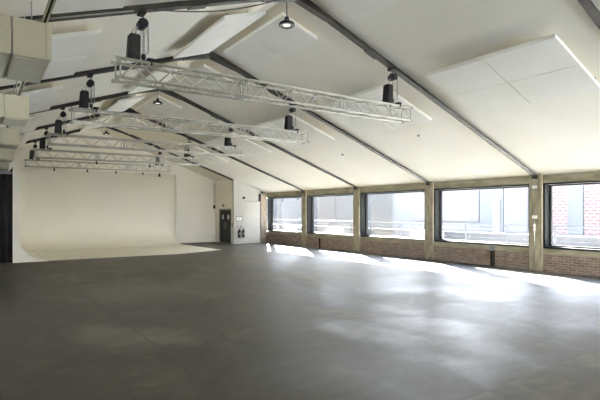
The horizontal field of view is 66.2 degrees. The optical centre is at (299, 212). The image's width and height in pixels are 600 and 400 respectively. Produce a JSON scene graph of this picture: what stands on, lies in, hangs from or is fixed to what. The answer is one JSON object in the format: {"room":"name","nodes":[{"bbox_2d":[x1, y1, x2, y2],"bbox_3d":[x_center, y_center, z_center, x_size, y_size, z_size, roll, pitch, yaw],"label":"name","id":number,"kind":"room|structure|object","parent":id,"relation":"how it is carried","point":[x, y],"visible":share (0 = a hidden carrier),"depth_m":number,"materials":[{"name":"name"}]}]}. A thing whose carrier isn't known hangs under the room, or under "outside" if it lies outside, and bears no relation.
{"room":"photo studio","nodes":[
{"label":"photo studio","id":0,"kind":"room"},
{"bbox_2d":[8,130,214,242],"bbox_3d":[-10.835,-1.320,24.558,18.750,6.240,0.250,0,0,-35],"label":"wall","id":1,"kind":"structure","parent":0,"point":[195,192],"depth_m":26.87,"materials":[{"name":"paint"}]},
{"bbox_2d":[215,179,232,243],"bbox_3d":[-4.488,-0.082,27.439,0.150,3.764,2.330,0,0,-35],"label":"wall","id":2,"kind":"structure","parent":0,"point":[223,188],"depth_m":27.46,"materials":[{"name":"paint"}]},
{"bbox_2d":[219,209,230,242],"bbox_3d":[-4.386,0.790,27.248,0.142,2.020,1.600,0,0,-35],"label":"door","id":3,"kind":"structure","parent":2,"relation":"in","point":[224,214],"depth_m":27.25,"materials":[{"name":"wood"}]},
{"bbox_2d":[233,179,260,243],"bbox_3d":[-3.113,-0.082,26.890,1.770,3.764,0.150,0,0,-35],"label":"wall","id":4,"kind":"structure","parent":0,"point":[250,212],"depth_m":26.80,"materials":[{"name":"paint"}]},
{"bbox_2d":[0,242,599,399],"bbox_3d":[-1.847,1.900,11.741,18.730,0.200,31.660,0,0,-35],"label":"floor","id":5,"kind":"structure","parent":0,"point":[247,321],"depth_m":7.20,"materials":[{"name":"concrete"}]},
{"bbox_2d":[10,167,219,262],"bbox_3d":[-8.707,-0.200,21.659,8.560,4.000,6.882,0,0,-35],"label":"cove","id":6,"kind":"object","parent":5,"relation":"on","point":[57,214],"visible":0.94,"depth_m":23.73,"materials":[{"name":"paint"}]},
{"bbox_2d":[261,193,266,242],"bbox_3d":[-2.267,0.330,27.587,0.415,2.940,0.440,0,0,-35],"label":"brick pier","id":7,"kind":"object","parent":5,"relation":"on","point":[263,195],"visible":0.76,"depth_m":27.41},
{"bbox_2d":[302,190,306,246],"bbox_3d":[0.392,0.265,24.457,0.490,3.070,0.400,0,0,-35],"label":"concrete pillar","id":8,"kind":"structure","parent":5,"relation":"on","point":[304,195],"depth_m":24.25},
{"bbox_2d":[353,186,359,251],"bbox_3d":[2.754,0.265,21.093,0.490,3.070,0.400,0,0,-35],"label":"concrete pillar","id":9,"kind":"structure","parent":5,"relation":"on","point":[356,193],"depth_m":20.93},
{"bbox_2d":[424,181,434,259],"bbox_3d":[5.116,0.265,17.730,0.490,3.070,0.400,0,0,-35],"label":"concrete pillar","id":10,"kind":"structure","parent":5,"relation":"on","point":[429,241],"depth_m":17.55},
{"bbox_2d":[529,174,543,270],"bbox_3d":[7.478,0.265,14.366,0.490,3.070,0.400,0,0,-35],"label":"concrete pillar","id":11,"kind":"structure","parent":5,"relation":"on","point":[535,195],"depth_m":14.19,"materials":[{"name":"concrete"}]},
{"bbox_2d":[534,219,534,269],"bbox_3d":[7.263,0.985,14.228,0.020,1.590,0.020,0,0,-13],"label":"conduit","id":12,"kind":"object","parent":11,"relation":"attached to","point":[534,219],"visible":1,"depth_m":14.23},
{"bbox_2d":[0,0,599,192],"bbox_3d":[-1.839,-2.772,11.746,18.750,3.535,31.660,0,0,-35],"label":"ceiling","id":13,"kind":"structure","parent":0,"point":[418,37],"depth_m":11.74,"materials":[{"name":"paint"}]},
{"bbox_2d":[0,162,8,170],"bbox_3d":[-13.270,-2.337,18.992,2.092,1.078,0.962,0,0,-35],"label":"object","id":14,"kind":"structure","parent":13,"relation":"hanging from","point":[4,166],"depth_m":19.14,"materials":[{"name":"metal"}]},
{"bbox_2d":[0,171,11,262],"bbox_3d":[-12.300,-0.472,15.089,4.850,4.515,0.145,0,0,-35],"label":"curtain","id":15,"kind":"object","parent":13,"relation":"hanging from","point":[5,176],"visible":1,"depth_m":16.35,"materials":[{"name":"fabric"}]},
{"bbox_2d":[0,148,13,161],"bbox_3d":[-10.971,-2.324,15.597,2.092,1.053,0.962,0,0,-35],"label":"air duct","id":16,"kind":"object","parent":13,"relation":"hanging from","point":[6,155],"depth_m":15.71,"materials":[{"name":"metal"}]},
{"bbox_2d":[0,126,18,148],"bbox_3d":[-8.668,-2.307,12.143,2.092,1.017,0.962,0,0,-35],"label":"air duct","id":17,"kind":"object","parent":13,"relation":"hanging from","point":[9,137],"depth_m":12.26,"materials":[{"name":"metal"}]},
{"bbox_2d":[2,144,16,148],"bbox_3d":[-7.983,-1.806,12.631,0.330,0.016,0.830,0,0,-35],"label":"ceiling vent","id":18,"kind":"object","parent":17,"relation":"in","point":[7,146],"depth_m":12.53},
{"bbox_2d":[0,77,20,86],"bbox_3d":[-5.602,-2.543,8.561,0.890,0.414,1.400,0,0,-35],"label":"acoustic panel","id":19,"kind":"object","parent":13,"relation":"hanging from","point":[3,82],"visible":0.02,"depth_m":9.02,"materials":[{"name":"fabric"}]},
{"bbox_2d":[0,80,28,126],"bbox_3d":[-6.394,-2.289,8.730,2.092,0.981,0.962,0,0,-35],"label":"air duct","id":20,"kind":"object","parent":13,"relation":"hanging from","point":[14,109],"depth_m":8.85,"materials":[{"name":"metal"}]},
{"bbox_2d":[4,118,25,126],"bbox_3d":[-5.709,-1.806,9.218,0.330,0.016,0.830,0,0,-35],"label":"ceiling vent","id":21,"kind":"object","parent":20,"relation":"in","point":[7,121],"depth_m":9.19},
{"bbox_2d":[5,0,55,127],"bbox_3d":[-6.356,-2.278,10.200,0.060,0.036,23.000,0,0,-35],"label":"rail","id":22,"kind":"object","parent":20,"relation":"attached to","point":[50,4],"visible":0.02,"depth_m":5.30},
{"bbox_2d":[0,0,47,17],"bbox_3d":[-3.240,-2.518,5.197,0.890,0.464,1.400,0,0,-35],"label":"acoustic panel","id":23,"kind":"object","parent":13,"relation":"hanging from","point":[16,8],"visible":0.8,"depth_m":5.58,"materials":[{"name":"metal"}]},
{"bbox_2d":[19,133,30,141],"bbox_3d":[-11.122,-2.866,18.015,0.900,0.425,1.400,0,0,-35],"label":"acoustic panel","id":24,"kind":"object","parent":13,"relation":"hanging from","point":[23,137],"visible":0.48,"depth_m":17.86,"materials":[{"name":"fabric"}]},
{"bbox_2d":[0,1,51,82],"bbox_3d":[-4.163,-2.271,5.379,2.092,0.946,1.212,0,0,-35],"label":"air duct","id":25,"kind":"object","parent":13,"relation":"hanging from","point":[25,44],"depth_m":5.41,"materials":[{"name":"metal"}]},
{"bbox_2d":[0,54,6,77],"bbox_3d":[-3.990,-1.806,5.508,0.760,0.016,1.080,0,0,-35],"label":"ceiling vent","id":26,"kind":"object","parent":25,"relation":"in","point":[3,57],"depth_m":5.63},
{"bbox_2d":[10,56,46,82],"bbox_3d":[-3.478,-1.806,5.867,0.330,0.016,1.080,0,0,-35],"label":"ceiling vent","id":27,"kind":"object","parent":25,"relation":"in","point":[25,69],"depth_m":5.78,"materials":[{"name":"metal"}]},
{"bbox_2d":[9,115,43,128],"bbox_3d":[-8.761,-2.866,14.652,0.900,0.425,1.400,0,0,-35],"label":"acoustic panel","id":28,"kind":"object","parent":13,"relation":"hanging from","point":[36,120],"visible":0.48,"depth_m":14.59,"materials":[{"name":"fabric"}]},
{"bbox_2d":[19,124,38,133],"bbox_3d":[-9.576,-2.866,15.814,0.900,0.425,1.400,0,0,-35],"label":"acoustic panel","id":29,"kind":"object","parent":13,"relation":"hanging from","point":[29,128],"visible":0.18,"depth_m":15.86,"materials":[{"name":"fabric"}]},
{"bbox_2d":[29,100,54,113],"bbox_3d":[-7.215,-2.866,12.450,0.900,0.425,1.400,0,0,-35],"label":"acoustic panel","id":30,"kind":"object","parent":13,"relation":"hanging from","point":[43,106],"visible":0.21,"depth_m":12.47,"materials":[{"name":"fabric"}]},
{"bbox_2d":[21,85,63,104],"bbox_3d":[-6.399,-2.866,11.288,0.900,0.425,1.400,0,0,-35],"label":"acoustic panel","id":31,"kind":"object","parent":13,"relation":"hanging from","point":[52,93],"visible":0.81,"depth_m":11.05,"materials":[{"name":"fabric"}]},
{"bbox_2d":[25,57,85,82],"bbox_3d":[-4.853,-2.866,9.086,0.900,0.425,1.400,0,0,-35],"label":"acoustic panel","id":32,"kind":"object","parent":13,"relation":"hanging from","point":[67,67],"visible":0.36,"depth_m":9.11,"materials":[{"name":"fabric"}]},
{"bbox_2d":[50,29,102,61],"bbox_3d":[-4.037,-2.866,7.924,0.900,0.425,1.400,0,0,-35],"label":"acoustic panel","id":33,"kind":"object","parent":13,"relation":"hanging from","point":[71,45],"visible":0.73,"depth_m":7.76,"materials":[{"name":"fabric"}]},
{"bbox_2d":[51,0,127,13],"bbox_3d":[-2.491,-2.841,5.723,0.900,0.475,1.400,0,0,-35],"label":"acoustic panel","id":34,"kind":"object","parent":13,"relation":"hanging from","point":[61,6],"visible":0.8,"depth_m":6.08,"materials":[{"name":"fabric"}]},
{"bbox_2d":[80,122,107,131],"bbox_3d":[-9.385,-3.967,20.970,0.920,0.458,1.400,0,0,-35],"label":"acoustic panel","id":35,"kind":"object","parent":13,"relation":"hanging from","point":[85,128],"visible":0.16,"depth_m":20.99,"materials":[{"name":"fabric"}]},
{"bbox_2d":[86,115,115,126],"bbox_3d":[-8.569,-3.967,19.808,0.920,0.458,1.400,0,0,-35],"label":"acoustic panel","id":36,"kind":"object","parent":13,"relation":"hanging from","point":[110,118],"visible":0.57,"depth_m":19.45,"materials":[{"name":"fabric"}]},
{"bbox_2d":[100,105,132,115],"bbox_3d":[-7.023,-3.967,17.607,0.920,0.458,1.400,0,0,-35],"label":"acoustic panel","id":37,"kind":"object","parent":13,"relation":"hanging from","point":[121,109],"visible":0.43,"depth_m":17.48,"materials":[{"name":"fabric"}]},
{"bbox_2d":[112,121,138,134],"bbox_3d":[-8.292,-4.046,21.737,0.910,0.457,1.400,0,0,-35],"label":"acoustic panel","id":38,"kind":"object","parent":13,"relation":"hanging from","point":[129,131],"visible":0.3,"depth_m":21.91,"materials":[{"name":"fabric"}]},
{"bbox_2d":[108,94,144,109],"bbox_3d":[-6.207,-3.967,16.444,0.920,0.458,1.400,0,0,-35],"label":"acoustic panel","id":39,"kind":"object","parent":13,"relation":"hanging from","point":[129,101],"visible":0.97,"depth_m":16.22,"materials":[{"name":"fabric"}]},
{"bbox_2d":[118,117,147,127],"bbox_3d":[-7.476,-4.046,20.575,0.910,0.457,1.400,0,0,-35],"label":"acoustic panel","id":40,"kind":"object","parent":13,"relation":"hanging from","point":[127,120],"visible":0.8,"depth_m":20.33,"materials":[{"name":"fabric"}]},
{"bbox_2d":[25,127,262,192],"bbox_3d":[-9.503,-2.715,22.531,17.980,3.349,0.180,0,0,-35],"label":"roof beam","id":41,"kind":"structure","parent":13,"relation":"attached to","point":[111,128],"depth_m":23.22,"materials":[{"name":"metal"}]},
{"bbox_2d":[29,141,39,161],"bbox_3d":[-11.999,-2.773,20.778,0.399,0.902,0.377,0,0,-35],"label":"chain hoist","id":42,"kind":"object","parent":41,"relation":"hanging from","point":[31,155],"visible":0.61,"depth_m":20.68,"materials":[{"name":"black metal"}]},
{"bbox_2d":[24,159,170,171],"bbox_3d":[-9.603,-2.260,22.460,6.640,0.348,0.350,-1,1,-35],"label":"truss","id":43,"kind":"object","parent":42,"relation":"hanging from","point":[25,160],"visible":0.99,"depth_m":22.20,"materials":[{"name":"metal"}]},
{"bbox_2d":[155,148,163,164],"bbox_3d":[-7.359,-2.873,24.037,0.399,0.932,0.377,0,0,-35],"label":"chain hoist","id":44,"kind":"object","parent":41,"relation":"hanging from","point":[158,159],"visible":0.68,"depth_m":23.96,"materials":[{"name":"black metal"}]},
{"bbox_2d":[128,78,171,93],"bbox_3d":[-4.661,-3.967,14.243,0.920,0.458,1.400,0,0,-35],"label":"acoustic panel","id":45,"kind":"object","parent":13,"relation":"hanging from","point":[136,89],"visible":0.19,"depth_m":14.28,"materials":[{"name":"fabric"}]},
{"bbox_2d":[135,103,167,120],"bbox_3d":[-5.931,-4.046,18.374,0.910,0.457,1.400,0,0,-35],"label":"acoustic panel","id":46,"kind":"object","parent":13,"relation":"hanging from","point":[145,109],"visible":0.68,"depth_m":18.22,"materials":[{"name":"fabric"}]},
{"bbox_2d":[153,92,162,104],"bbox_3d":[-4.951,-4.088,16.013,0.330,0.605,0.330,0,0,-35],"label":"lamp","id":47,"kind":"object","parent":13,"relation":"hanging from","point":[157,102],"visible":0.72,"depth_m":15.98,"materials":[{"name":"black metal"}]},
{"bbox_2d":[20,108,303,192],"bbox_3d":[-7.141,-2.715,19.167,17.980,3.349,0.180,0,0,-35],"label":"roof beam","id":48,"kind":"structure","parent":13,"relation":"attached to","point":[129,110],"depth_m":20.39,"materials":[{"name":"metal"}]},
{"bbox_2d":[39,127,51,151],"bbox_3d":[-9.637,-2.773,17.415,0.399,0.902,0.377,0,0,-35],"label":"chain hoist","id":49,"kind":"object","parent":48,"relation":"hanging from","point":[42,140],"visible":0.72,"depth_m":17.31,"materials":[{"name":"black metal"}]},
{"bbox_2d":[33,148,201,165],"bbox_3d":[-7.241,-2.260,19.097,6.640,0.348,0.350,-1,1,-35],"label":"truss","id":50,"kind":"object","parent":49,"relation":"hanging from","point":[34,149],"visible":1,"depth_m":18.75,"materials":[{"name":"metal"}]},
{"bbox_2d":[184,138,193,156],"bbox_3d":[-4.997,-2.873,20.673,0.399,0.932,0.377,0,0,-35],"label":"chain hoist","id":51,"kind":"object","parent":48,"relation":"hanging from","point":[185,155],"visible":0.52,"depth_m":20.58,"materials":[{"name":"black metal"}]},
{"bbox_2d":[145,95,181,114],"bbox_3d":[-5.115,-4.046,17.212,0.910,0.457,1.400,0,0,-35],"label":"acoustic panel","id":52,"kind":"object","parent":13,"relation":"hanging from","point":[168,107],"visible":0.84,"depth_m":17.13,"materials":[{"name":"fabric"}]},
{"bbox_2d":[141,64,189,82],"bbox_3d":[-3.845,-3.967,13.081,0.920,0.458,1.400,0,0,-35],"label":"acoustic panel","id":53,"kind":"object","parent":13,"relation":"hanging from","point":[158,75],"visible":0.53,"depth_m":12.84,"materials":[{"name":"fabric"}]},
{"bbox_2d":[174,148,197,159],"bbox_3d":[-5.862,-2.999,23.444,0.890,0.425,1.400,0,0,-35],"label":"acoustic panel","id":54,"kind":"object","parent":13,"relation":"hanging from","point":[180,149],"visible":0.21,"depth_m":23.38,"materials":[{"name":"fabric"}]},
{"bbox_2d":[170,77,211,101],"bbox_3d":[-3.569,-4.046,15.010,0.910,0.457,1.400,0,0,-35],"label":"acoustic panel","id":55,"kind":"object","parent":13,"relation":"hanging from","point":[195,97],"visible":0.53,"depth_m":15.01,"materials":[{"name":"fabric"}]},
{"bbox_2d":[29,86,356,189],"bbox_3d":[-4.779,-2.715,15.803,17.980,3.349,0.180,0,0,-35],"label":"roof beam","id":56,"kind":"structure","parent":13,"relation":"attached to","point":[170,93],"depth_m":16.32,"materials":[{"name":"metal"}]},
{"bbox_2d":[54,106,69,135],"bbox_3d":[-7.275,-2.773,14.051,0.399,0.902,0.377,0,0,-35],"label":"chain hoist","id":57,"kind":"object","parent":56,"relation":"hanging from","point":[58,123],"visible":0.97,"depth_m":13.97,"materials":[{"name":"black metal"}]},
{"bbox_2d":[46,133,245,156],"bbox_3d":[-4.880,-2.260,15.733,6.640,0.348,0.350,-1,1,-35],"label":"truss","id":58,"kind":"object","parent":57,"relation":"hanging from","point":[48,134],"visible":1,"depth_m":15.38,"materials":[{"name":"metal"}]},
{"bbox_2d":[224,123,236,147],"bbox_3d":[-2.635,-2.873,17.309,0.399,0.932,0.377,0,0,-35],"label":"chain hoist","id":59,"kind":"object","parent":56,"relation":"hanging from","point":[227,142],"visible":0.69,"depth_m":17.23,"materials":[{"name":"black metal"}]},
{"bbox_2d":[182,146,209,156],"bbox_3d":[-5.046,-2.999,22.282,0.890,0.425,1.400,0,0,-35],"label":"acoustic panel","id":60,"kind":"object","parent":13,"relation":"hanging from","point":[197,149],"visible":0.51,"depth_m":21.97,"materials":[{"name":"fabric"}]},
{"bbox_2d":[189,157,215,166],"bbox_3d":[-5.113,-2.675,23.970,0.900,0.420,1.400,0,0,-35],"label":"acoustic panel","id":61,"kind":"object","parent":13,"relation":"hanging from","point":[203,162],"visible":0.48,"depth_m":23.95,"materials":[{"name":"fabric"}]},
{"bbox_2d":[173,36,232,58],"bbox_3d":[-2.300,-3.967,10.879,0.920,0.458,1.400,0,0,-35],"label":"acoustic panel","id":62,"kind":"object","parent":13,"relation":"hanging from","point":[195,47],"visible":0.7,"depth_m":10.79,"materials":[{"name":"fabric"}]},
{"bbox_2d":[185,64,232,92],"bbox_3d":[-2.753,-4.046,13.848,0.910,0.457,1.400,0,0,-35],"label":"acoustic panel","id":63,"kind":"object","parent":13,"relation":"hanging from","point":[204,84],"visible":0.42,"depth_m":13.88,"materials":[{"name":"fabric"}]},
{"bbox_2d":[200,155,227,163],"bbox_3d":[-4.297,-2.675,22.808,0.900,0.420,1.400,0,0,-35],"label":"acoustic panel","id":64,"kind":"object","parent":13,"relation":"hanging from","point":[214,159],"visible":0.76,"depth_m":22.70,"materials":[{"name":"fabric"}]},
{"bbox_2d":[0,51,429,184],"bbox_3d":[-2.418,-2.715,12.440,17.980,3.349,0.180,0,0,-35],"label":"roof beam","id":65,"kind":"structure","parent":13,"relation":"attached to","point":[212,56],"depth_m":12.55,"materials":[{"name":"metal"}]},
{"bbox_2d":[79,73,98,111],"bbox_3d":[-4.913,-2.773,10.688,0.399,0.902,0.377,0,0,-35],"label":"chain hoist","id":66,"kind":"object","parent":65,"relation":"hanging from","point":[84,95],"visible":0.99,"depth_m":10.60,"materials":[{"name":"black metal"}]},
{"bbox_2d":[68,106,309,143],"bbox_3d":[-2.518,-2.260,12.370,6.640,0.348,0.350,-1,1,-35],"label":"truss","id":67,"kind":"object","parent":66,"relation":"hanging from","point":[92,111],"visible":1,"depth_m":11.94,"materials":[{"name":"metal"}]},
{"bbox_2d":[284,103,298,132],"bbox_3d":[-0.273,-2.873,13.946,0.399,0.932,0.377,0,0,-35],"label":"chain hoist","id":68,"kind":"object","parent":65,"relation":"hanging from","point":[288,125],"visible":0.86,"depth_m":13.85,"materials":[{"name":"black metal"}]},
{"bbox_2d":[204,137,228,150],"bbox_3d":[-3.500,-2.999,20.080,0.890,0.425,1.400,0,0,-35],"label":"acoustic panel","id":69,"kind":"object","parent":13,"relation":"hanging from","point":[214,141],"visible":0.51,"depth_m":19.96,"materials":[{"name":"fabric"}]},
{"bbox_2d":[196,11,265,40],"bbox_3d":[-1.484,-3.967,9.717,0.920,0.458,1.400,0,0,-35],"label":"acoustic panel","id":70,"kind":"object","parent":13,"relation":"hanging from","point":[228,25],"visible":1,"depth_m":9.53,"materials":[{"name":"fabric"}]},
{"bbox_2d":[217,132,252,146],"bbox_3d":[-2.684,-2.999,18.918,0.890,0.425,1.400,0,0,-35],"label":"acoustic panel","id":71,"kind":"object","parent":13,"relation":"hanging from","point":[239,142],"visible":0.44,"depth_m":18.86,"materials":[{"name":"fabric"}]},
{"bbox_2d":[223,149,254,159],"bbox_3d":[-2.751,-2.675,20.606,0.900,0.420,1.400,0,0,-35],"label":"acoustic panel","id":72,"kind":"object","parent":13,"relation":"hanging from","point":[248,155],"visible":0.51,"depth_m":20.52,"materials":[{"name":"fabric"}]},
{"bbox_2d":[224,34,281,71],"bbox_3d":[-1.207,-4.046,11.646,0.910,0.457,1.400,0,0,-35],"label":"acoustic panel","id":73,"kind":"object","parent":13,"relation":"hanging from","point":[247,51],"visible":0.99,"depth_m":11.58,"materials":[{"name":"fabric"}]},
{"bbox_2d":[241,142,271,156],"bbox_3d":[-1.935,-2.675,19.444,0.900,0.420,1.400,0,0,-35],"label":"acoustic panel","id":74,"kind":"object","parent":13,"relation":"hanging from","point":[254,149],"visible":0.83,"depth_m":19.28,"materials":[{"name":"fabric"}]},
{"bbox_2d":[252,121,288,137],"bbox_3d":[-1.138,-2.999,16.717,0.890,0.425,1.400,0,0,-35],"label":"acoustic panel","id":75,"kind":"object","parent":13,"relation":"hanging from","point":[264,124],"visible":0.55,"depth_m":16.66,"materials":[{"name":"fabric"}]},
{"bbox_2d":[19,0,537,178],"bbox_3d":[-0.056,-2.715,9.076,17.980,3.349,0.180,0,0,-35],"label":"roof beam","id":76,"kind":"structure","parent":13,"relation":"attached to","point":[308,5],"depth_m":9.25,"materials":[{"name":"metal"}]},
{"bbox_2d":[33,10,133,20],"bbox_3d":[-3.262,-2.854,6.690,1.657,0.594,0.020,0,0,-35],"label":"conduit","id":77,"kind":"object","parent":76,"relation":"attached to","point":[130,10],"visible":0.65,"depth_m":6.77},
{"bbox_2d":[126,8,154,70],"bbox_3d":[-2.551,-2.773,7.324,0.399,0.902,0.377,0,0,-35],"label":"chain hoist","id":78,"kind":"object","parent":76,"relation":"hanging from","point":[133,49],"visible":0.97,"depth_m":7.24,"materials":[{"name":"black metal"}]},
{"bbox_2d":[111,55,413,122],"bbox_3d":[-0.156,-2.260,9.006,6.640,0.348,0.350,-1,1,-35],"label":"truss","id":79,"kind":"object","parent":78,"relation":"hanging from","point":[241,81],"visible":1,"depth_m":8.39,"materials":[{"name":"metal"}]},
{"bbox_2d":[153,0,277,11],"bbox_3d":[-1.282,-3.689,8.093,2.606,0.924,0.022,0,0,-35],"label":"cable","id":80,"kind":"object","parent":76,"relation":"hanging from","point":[273,0],"visible":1,"depth_m":7.97,"materials":[{"name":"black rubber"}]},
{"bbox_2d":[382,66,401,109],"bbox_3d":[2.089,-2.873,10.582,0.399,0.932,0.377,0,0,-35],"label":"chain hoist","id":81,"kind":"object","parent":76,"relation":"hanging from","point":[388,88],"visible":0.94,"depth_m":10.49,"materials":[{"name":"black metal"}]},
{"bbox_2d":[250,12,316,56],"bbox_3d":[-0.391,-4.046,10.484,0.910,0.457,1.400,0,0,-35],"label":"acoustic panel","id":82,"kind":"object","parent":13,"relation":"hanging from","point":[283,42],"visible":0.9,"depth_m":10.43,"materials":[{"name":"fabric"}]},
{"bbox_2d":[279,2,294,28],"bbox_3d":[-0.268,-4.088,9.343,0.330,0.605,0.330,0,0,-35],"label":"lamp","id":83,"kind":"object","parent":13,"relation":"hanging from","point":[286,23],"visible":0.98,"depth_m":9.30,"materials":[{"name":"black metal"}]},
{"bbox_2d":[268,114,312,133],"bbox_3d":[-0.322,-2.999,15.555,0.890,0.425,1.400,0,0,-35],"label":"acoustic panel","id":84,"kind":"object","parent":13,"relation":"hanging from","point":[279,122],"visible":0.62,"depth_m":15.39,"materials":[{"name":"fabric"}]},
{"bbox_2d":[273,134,309,149],"bbox_3d":[-0.389,-2.675,17.243,0.900,0.420,1.400,0,0,-35],"label":"acoustic panel","id":85,"kind":"object","parent":13,"relation":"hanging from","point":[289,146],"visible":0.39,"depth_m":17.31,"materials":[{"name":"fabric"}]},
{"bbox_2d":[290,127,334,144],"bbox_3d":[0.427,-2.675,16.081,0.900,0.420,1.400,0,0,-35],"label":"acoustic panel","id":86,"kind":"object","parent":13,"relation":"hanging from","point":[316,136],"visible":0.76,"depth_m":15.93,"materials":[{"name":"fabric"}]},
{"bbox_2d":[315,97,366,121],"bbox_3d":[1.224,-2.999,13.353,0.890,0.425,1.400,0,0,-35],"label":"acoustic panel","id":87,"kind":"object","parent":13,"relation":"hanging from","point":[338,117],"visible":0.36,"depth_m":13.31,"materials":[{"name":"fabric"}]},
{"bbox_2d":[329,0,399,21],"bbox_3d":[1.155,-4.021,8.283,0.910,0.507,1.400,0,0,-35],"label":"acoustic panel","id":88,"kind":"object","parent":13,"relation":"hanging from","point":[358,10],"visible":1,"depth_m":8.65,"materials":[{"name":"fabric"}]},
{"bbox_2d":[339,115,392,134],"bbox_3d":[1.973,-2.675,13.879,0.900,0.420,1.400,0,0,-35],"label":"acoustic panel","id":89,"kind":"object","parent":13,"relation":"hanging from","point":[361,126],"visible":0.76,"depth_m":13.86,"materials":[{"name":"fabric"}]},
{"bbox_2d":[348,85,408,112],"bbox_3d":[2.040,-2.999,12.191,0.890,0.425,1.400,0,0,-35],"label":"acoustic panel","id":90,"kind":"object","parent":13,"relation":"hanging from","point":[376,93],"visible":0.56,"depth_m":12.01,"materials":[{"name":"fabric"}]},
{"bbox_2d":[375,102,431,128],"bbox_3d":[2.789,-2.675,12.717,0.900,0.420,1.400,0,0,-35],"label":"acoustic panel","id":91,"kind":"object","parent":13,"relation":"hanging from","point":[419,117],"visible":0.55,"depth_m":12.57,"materials":[{"name":"fabric"}]},
{"bbox_2d":[426,56,506,95],"bbox_3d":[3.586,-2.974,9.990,0.890,0.475,1.400,0,0,-35],"label":"acoustic panel","id":92,"kind":"object","parent":13,"relation":"hanging from","point":[473,74],"visible":1,"depth_m":9.90,"materials":[{"name":"fabric"}]},
{"bbox_2d":[451,82,529,114],"bbox_3d":[4.334,-2.650,10.515,0.900,0.470,1.400,0,0,-35],"label":"acoustic panel","id":93,"kind":"object","parent":13,"relation":"hanging from","point":[504,95],"visible":0.8,"depth_m":10.45,"materials":[{"name":"fabric"}]},
{"bbox_2d":[483,34,578,81],"bbox_3d":[4.402,-2.974,8.828,0.890,0.475,1.400,0,0,-35],"label":"acoustic panel","id":94,"kind":"object","parent":13,"relation":"hanging from","point":[548,53],"visible":1,"depth_m":8.72,"materials":[{"name":"fabric"}]},
{"bbox_2d":[508,61,599,102],"bbox_3d":[5.150,-2.650,9.353,0.900,0.470,1.400,0,0,-35],"label":"acoustic panel","id":95,"kind":"object","parent":13,"relation":"hanging from","point":[577,79],"visible":0.8,"depth_m":9.27,"materials":[{"name":"fabric"}]},
{"bbox_2d":[577,0,599,28],"bbox_3d":[2.306,-2.715,5.713,17.980,3.349,0.180,0,0,-35],"label":"roof beam","id":96,"kind":"structure","parent":13,"relation":"attached to","point":[588,6],"depth_m":7.37,"materials":[{"name":"paint"}]},
{"bbox_2d":[267,234,599,276],"bbox_3d":[5.641,1.528,16.999,0.350,0.545,31.060,0,0,-35],"label":"wall","id":97,"kind":"structure","parent":0,"point":[567,264],"depth_m":16.42,"materials":[{"name":"brick"}]},
{"bbox_2d":[267,196,301,232],"bbox_3d":[-0.743,0.098,26.122,0.395,2.005,3.630,0,0,-35],"label":"window","id":98,"kind":"structure","parent":97,"relation":"in","point":[284,214],"depth_m":26.45,"materials":[{"name":"clear glass"}]},
{"bbox_2d":[307,193,352,235],"bbox_3d":[1.595,0.098,22.791,0.395,2.005,3.710,0,0,-35],"label":"window","id":99,"kind":"structure","parent":97,"relation":"in","point":[327,214],"depth_m":23.02,"materials":[{"name":"clear glass"}]},
{"bbox_2d":[360,189,423,240],"bbox_3d":[3.957,0.098,19.427,0.395,2.005,3.710,0,0,-35],"label":"window","id":100,"kind":"structure","parent":97,"relation":"in","point":[375,207],"depth_m":20.28,"materials":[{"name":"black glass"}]},
{"bbox_2d":[267,231,599,257],"bbox_3d":[5.649,1.180,17.004,0.410,0.150,31.060,0,0,-35],"label":"sill","id":101,"kind":"structure","parent":97,"relation":"on","point":[448,244],"depth_m":16.48,"materials":[{"name":"concrete"}]},
{"bbox_2d":[434,184,528,246],"bbox_3d":[6.319,0.098,16.064,0.395,2.005,3.710,0,0,-35],"label":"window","id":102,"kind":"structure","parent":97,"relation":"in","point":[438,193],"depth_m":17.00,"materials":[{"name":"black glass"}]},
{"bbox_2d":[489,246,495,265],"bbox_3d":[6.469,1.458,15.454,0.070,0.675,0.200,0,0,-35],"label":"box","id":103,"kind":"object","parent":97,"relation":"attached to","point":[491,248],"visible":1,"depth_m":15.40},
{"bbox_2d":[543,180,599,251],"bbox_3d":[8.681,0.098,12.700,0.395,2.005,3.710,0,0,-35],"label":"window","id":104,"kind":"structure","parent":97,"relation":"in","point":[547,187],"depth_m":14.08,"materials":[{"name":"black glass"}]},
{"bbox_2d":[267,171,599,196],"bbox_3d":[5.649,-1.080,17.004,0.410,0.360,31.060,0,0,-35],"label":"lintel","id":105,"kind":"object","parent":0,"point":[593,175],"visible":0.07,"depth_m":16.38,"materials":[{"name":"concrete"}]},
{"label":"outside","id":106,"kind":"structure","parent":0,"visible":0},
{"bbox_3d":[-14.726,1.910,14.098,52.100,0.180,160.000,0,0,-35],"label":"ground","id":107,"kind":"structure","parent":106,"visible":0},
{"bbox_2d":[410,230,444,238],"bbox_3d":[7.220,1.420,26.087,0.760,0.800,1.860,0,0,-35],"label":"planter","id":108,"kind":"object","parent":107,"relation":"on","point":[414,233],"visible":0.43,"depth_m":26.16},
{"bbox_2d":[392,222,599,244],"bbox_3d":[3.813,1.169,25.893,0.060,1.322,42.000,0,0,-35],"label":"balustrade","id":109,"kind":"object","parent":107,"relation":"on","point":[506,229],"visible":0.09,"depth_m":19.09,"materials":[{"name":"metal"}]},
{"bbox_2d":[393,229,599,247],"bbox_3d":[6.614,1.455,29.082,0.250,0.790,100.000,0,0,-35],"label":"wall","id":110,"kind":"structure","parent":107,"relation":"on","point":[475,236],"depth_m":23.27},
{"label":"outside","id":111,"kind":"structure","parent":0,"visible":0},
{"bbox_2d":[393,228,599,236],"bbox_3d":[30.286,1.910,45.704,57.900,0.180,160.000,0,0,-35],"label":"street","id":112,"kind":"structure","parent":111,"point":[393,228],"depth_m":41.86,"materials":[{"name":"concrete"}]},
{"bbox_2d":[392,184,599,235],"bbox_3d":[22.582,-4.925,43.363,7.200,13.550,114.286,0,0,-35],"label":"building","id":113,"kind":"structure","parent":112,"relation":"on","point":[573,205],"depth_m":42.69,"materials":[{"name":"brick"}]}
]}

